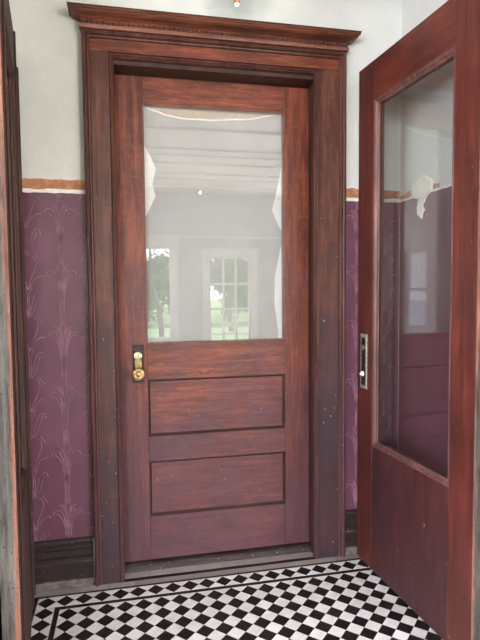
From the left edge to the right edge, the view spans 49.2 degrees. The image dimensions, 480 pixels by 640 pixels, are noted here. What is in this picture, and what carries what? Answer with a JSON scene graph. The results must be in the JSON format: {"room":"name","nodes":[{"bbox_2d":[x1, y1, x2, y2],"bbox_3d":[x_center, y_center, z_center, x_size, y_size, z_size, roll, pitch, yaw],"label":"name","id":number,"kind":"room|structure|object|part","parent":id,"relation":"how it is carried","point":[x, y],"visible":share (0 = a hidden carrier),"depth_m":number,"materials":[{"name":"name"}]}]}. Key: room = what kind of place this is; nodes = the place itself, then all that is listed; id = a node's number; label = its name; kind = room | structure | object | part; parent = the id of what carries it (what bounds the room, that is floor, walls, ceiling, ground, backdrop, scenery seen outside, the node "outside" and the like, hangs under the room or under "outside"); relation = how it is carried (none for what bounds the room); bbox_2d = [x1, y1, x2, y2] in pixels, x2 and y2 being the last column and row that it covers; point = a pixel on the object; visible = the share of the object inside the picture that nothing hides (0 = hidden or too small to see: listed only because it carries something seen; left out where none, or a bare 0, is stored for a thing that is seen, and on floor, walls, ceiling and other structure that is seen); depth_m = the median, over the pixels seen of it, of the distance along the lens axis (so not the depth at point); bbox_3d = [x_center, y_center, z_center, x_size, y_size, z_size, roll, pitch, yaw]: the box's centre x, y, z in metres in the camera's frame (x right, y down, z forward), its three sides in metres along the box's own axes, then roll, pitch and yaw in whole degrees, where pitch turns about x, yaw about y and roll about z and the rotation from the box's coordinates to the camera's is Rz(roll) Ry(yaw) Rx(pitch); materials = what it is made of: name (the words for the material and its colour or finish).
{"room":"entrance vestibule","nodes":[
{"label":"entrance vestibule","id":0,"kind":"room"},
{"bbox_2d":[9,0,401,581],"bbox_3d":[-0.093,-0.212,2.344,1.930,2.640,0.134,-1,3,-12],"label":"wall","id":1,"kind":"structure","parent":0,"point":[48,40],"depth_m":2.17,"materials":[{"name":"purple paint"}]},
{"bbox_2d":[34,536,93,591],"bbox_3d":[-0.744,1.022,2.199,0.249,0.204,0.027,-1,3,-12],"label":"baseboard","id":2,"kind":"structure","parent":1,"relation":"attached to","point":[66,563],"depth_m":2.20,"materials":[{"name":"brown wood"}]},
{"bbox_3d":[-0.746,0.943,2.198,0.249,0.047,0.020,-1,3,-12],"label":"cap moulding","id":3,"kind":"part","parent":2,"relation":"part of","materials":[{"name":"brown wood"}]},
{"bbox_2d":[114,74,308,561],"bbox_3d":[-0.097,0.014,2.358,0.869,2.122,0.117,-1,3,-12],"label":"door","id":4,"kind":"structure","parent":1,"relation":"in","point":[223,455],"depth_m":2.39,"materials":[{"name":"brown wood"}]},
{"bbox_3d":[-0.446,0.193,2.300,0.047,0.168,0.004,-1,3,-12],"label":"lock plate","id":5,"kind":"part","parent":4,"relation":"part of","materials":[{"name":"brown metal"}]},
{"bbox_3d":[-0.439,0.232,2.270,0.054,0.054,0.062,-1,3,-12],"label":"knob","id":6,"kind":"part","parent":4,"relation":"part of","materials":[{"name":"gold metal"}]},
{"bbox_2d":[143,107,281,341],"bbox_3d":[-0.114,-0.398,2.390,0.647,1.107,0.013,-1,3,-12],"label":"curtain","id":7,"kind":"object","parent":4,"relation":"hanging from","point":[213,187],"visible":0.92,"depth_m":2.39,"materials":[{"name":"white fabric"}]},
{"bbox_3d":[-0.114,-0.992,2.326,0.632,0.111,0.044,-1,3,-12],"label":"rail","id":8,"kind":"part","parent":4,"relation":"part of","materials":[{"name":"brown wood"}]},
{"bbox_3d":[-0.102,0.384,2.408,0.630,0.254,0.016,-1,3,-12],"label":"panel","id":9,"kind":"part","parent":4,"relation":"part of","materials":[{"name":"brown wood"}]},
{"bbox_3d":[-0.104,0.177,2.396,0.632,0.158,0.044,-1,3,-12],"label":"lock rail","id":10,"kind":"part","parent":4,"relation":"part of","materials":[{"name":"brown wood"}]},
{"bbox_3d":[-0.099,0.385,2.394,0.632,0.256,0.012,-1,3,-12],"label":"panel moulding","id":11,"kind":"part","parent":4,"relation":"part of","materials":[{"name":"brown wood"}]},
{"bbox_3d":[-0.100,0.568,2.419,0.632,0.111,0.044,-1,3,-12],"label":"rail","id":12,"kind":"part","parent":4,"relation":"part of","materials":[{"name":"brown wood"}]},
{"bbox_3d":[-0.096,0.750,2.416,0.632,0.251,0.012,-1,3,-12],"label":"panel moulding","id":13,"kind":"part","parent":4,"relation":"part of","materials":[{"name":"brown wood"}]},
{"bbox_3d":[-0.099,0.749,2.430,0.630,0.249,0.016,-1,3,-12],"label":"panel","id":14,"kind":"part","parent":4,"relation":"part of","materials":[{"name":"brown wood"}]},
{"bbox_3d":[-0.097,0.973,2.443,0.632,0.197,0.044,-1,3,-12],"label":"rail","id":15,"kind":"part","parent":4,"relation":"part of","materials":[{"name":"brown wood"}]},
{"bbox_2d":[66,2,361,586],"bbox_3d":[-0.082,-0.067,2.310,1.217,2.352,0.216,-1,3,-12],"label":"trim","id":16,"kind":"structure","parent":1,"relation":"attached to","point":[114,40],"depth_m":2.22,"materials":[{"name":"brown wood"}]},
{"bbox_3d":[-0.079,-1.217,2.180,1.212,0.026,0.085,-1,3,-12],"label":"cornice","id":17,"kind":"part","parent":16,"relation":"part of","materials":[{"name":"brown wood"}]},
{"bbox_2d":[125,542,310,572],"bbox_3d":[-0.094,1.091,2.442,0.866,0.025,0.085,-1,3,-12],"label":"trim","id":18,"kind":"structure","parent":1,"relation":"attached to","point":[135,566],"depth_m":2.41,"materials":[{"name":"brown wood"}]},
{"bbox_2d":[345,509,356,554],"bbox_3d":[0.611,0.993,2.484,0.249,0.204,0.027,-1,3,-12],"label":"baseboard","id":19,"kind":"structure","parent":1,"relation":"attached to","point":[350,515],"depth_m":2.46,"materials":[{"name":"brown wood"}]},
{"bbox_3d":[0.609,0.914,2.483,0.249,0.047,0.020,-1,3,-12],"label":"cap moulding","id":20,"kind":"part","parent":19,"relation":"part of","materials":[{"name":"brown wood"}]},
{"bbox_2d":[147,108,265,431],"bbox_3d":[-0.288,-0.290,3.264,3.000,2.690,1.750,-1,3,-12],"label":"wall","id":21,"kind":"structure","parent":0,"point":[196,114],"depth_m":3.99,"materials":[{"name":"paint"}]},
{"bbox_2d":[31,551,442,639],"bbox_3d":[0.002,1.158,2.031,1.790,0.060,0.938,-1,3,-12],"label":"floor","id":22,"kind":"structure","parent":0,"point":[293,596],"depth_m":2.07,"materials":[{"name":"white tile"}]},
{"bbox_2d":[398,0,453,475],"bbox_3d":[0.885,-0.204,2.068,0.129,2.640,0.818,-1,3,-12],"label":"wall","id":23,"kind":"structure","parent":0,"point":[427,105],"depth_m":2.24,"materials":[{"name":"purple paint"}]},
{"bbox_3d":[-0.881,-0.166,1.697,0.120,2.640,0.818,-1,3,-12],"label":"wall","id":24,"kind":"structure","parent":0,"visible":0},
{"bbox_2d":[0,598,1,639],"bbox_3d":[-0.799,1.047,1.788,0.027,0.204,0.807,-1,3,-12],"label":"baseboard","id":25,"kind":"structure","parent":24,"relation":"attached to","point":[0,598],"depth_m":1.73,"materials":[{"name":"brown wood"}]},
{"bbox_3d":[-0.804,0.968,1.783,0.020,0.047,0.807,-1,3,-12],"label":"cap moulding","id":26,"kind":"part","parent":25,"relation":"part of","materials":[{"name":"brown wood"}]},
{"bbox_3d":[-0.021,-1.556,1.865,1.930,0.100,0.948,-1,3,-12],"label":"ceiling","id":27,"kind":"structure","parent":0,"visible":0},
{"bbox_2d":[234,0,239,6],"bbox_3d":[-0.012,-1.288,1.788,0.100,0.426,0.100,-1,3,-12],"label":"pendant lamp","id":28,"kind":"object","parent":27,"relation":"hanging from","point":[236,2],"visible":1,"depth_m":1.79,"materials":[{"name":"orange metal"}]},
{"bbox_3d":[0.197,-0.216,1.452,7.600,2.750,0.100,-1,3,-12],"label":"wall","id":29,"kind":"structure","parent":0,"visible":0},
{"bbox_2d":[0,0,35,639],"bbox_3d":[-0.744,0.051,1.701,0.068,2.177,0.778,-2,4,-20],"label":"door","id":30,"kind":"structure","parent":29,"relation":"in","point":[17,560],"depth_m":1.41,"materials":[{"name":"wood"}]},
{"bbox_3d":[-0.750,-0.956,1.647,0.044,0.160,0.518,-2,4,-20],"label":"rail","id":31,"kind":"part","parent":30,"relation":"part of","materials":[{"name":"brown wood"}]},
{"bbox_3d":[-0.743,-0.143,1.695,0.004,1.464,0.515,-2,4,-20],"label":"glass pane","id":32,"kind":"part","parent":30,"relation":"part of","materials":[{"name":"clear glass"}]},
{"bbox_3d":[-0.732,-0.144,1.700,0.018,1.467,0.518,-2,4,-20],"label":"glass moulding","id":33,"kind":"part","parent":30,"relation":"part of","materials":[{"name":"brown wood"}]},
{"bbox_3d":[-0.735,0.863,1.755,0.043,0.549,0.518,-2,4,-20],"label":"rail","id":34,"kind":"part","parent":30,"relation":"part of","materials":[{"name":"brown wood"}]},
{"bbox_2d":[357,0,479,639],"bbox_3d":[0.656,0.021,1.999,0.065,2.177,0.769,-2,4,-17],"label":"door","id":35,"kind":"structure","parent":29,"relation":"in","point":[418,525],"depth_m":1.87,"materials":[{"name":"brown wood"}]},
{"bbox_3d":[0.546,0.182,2.316,0.004,0.242,0.054,-1,4,-16],"label":"escutcheon plate","id":36,"kind":"part","parent":35,"relation":"part of","materials":[{"name":"silver metal"}]},
{"bbox_3d":[0.664,0.833,2.053,0.043,0.549,0.508,-1,4,-16],"label":"rail","id":37,"kind":"part","parent":35,"relation":"part of","materials":[{"name":"brown wood"}]},
{"bbox_3d":[0.643,-0.173,1.989,0.018,1.467,0.508,-1,4,-16],"label":"glass moulding","id":38,"kind":"part","parent":35,"relation":"part of","materials":[{"name":"brown wood"}]},
{"bbox_3d":[0.648,-0.986,1.944,0.044,0.160,0.508,-1,4,-16],"label":"rail","id":39,"kind":"part","parent":35,"relation":"part of","materials":[{"name":"brown wood"}]}
]}

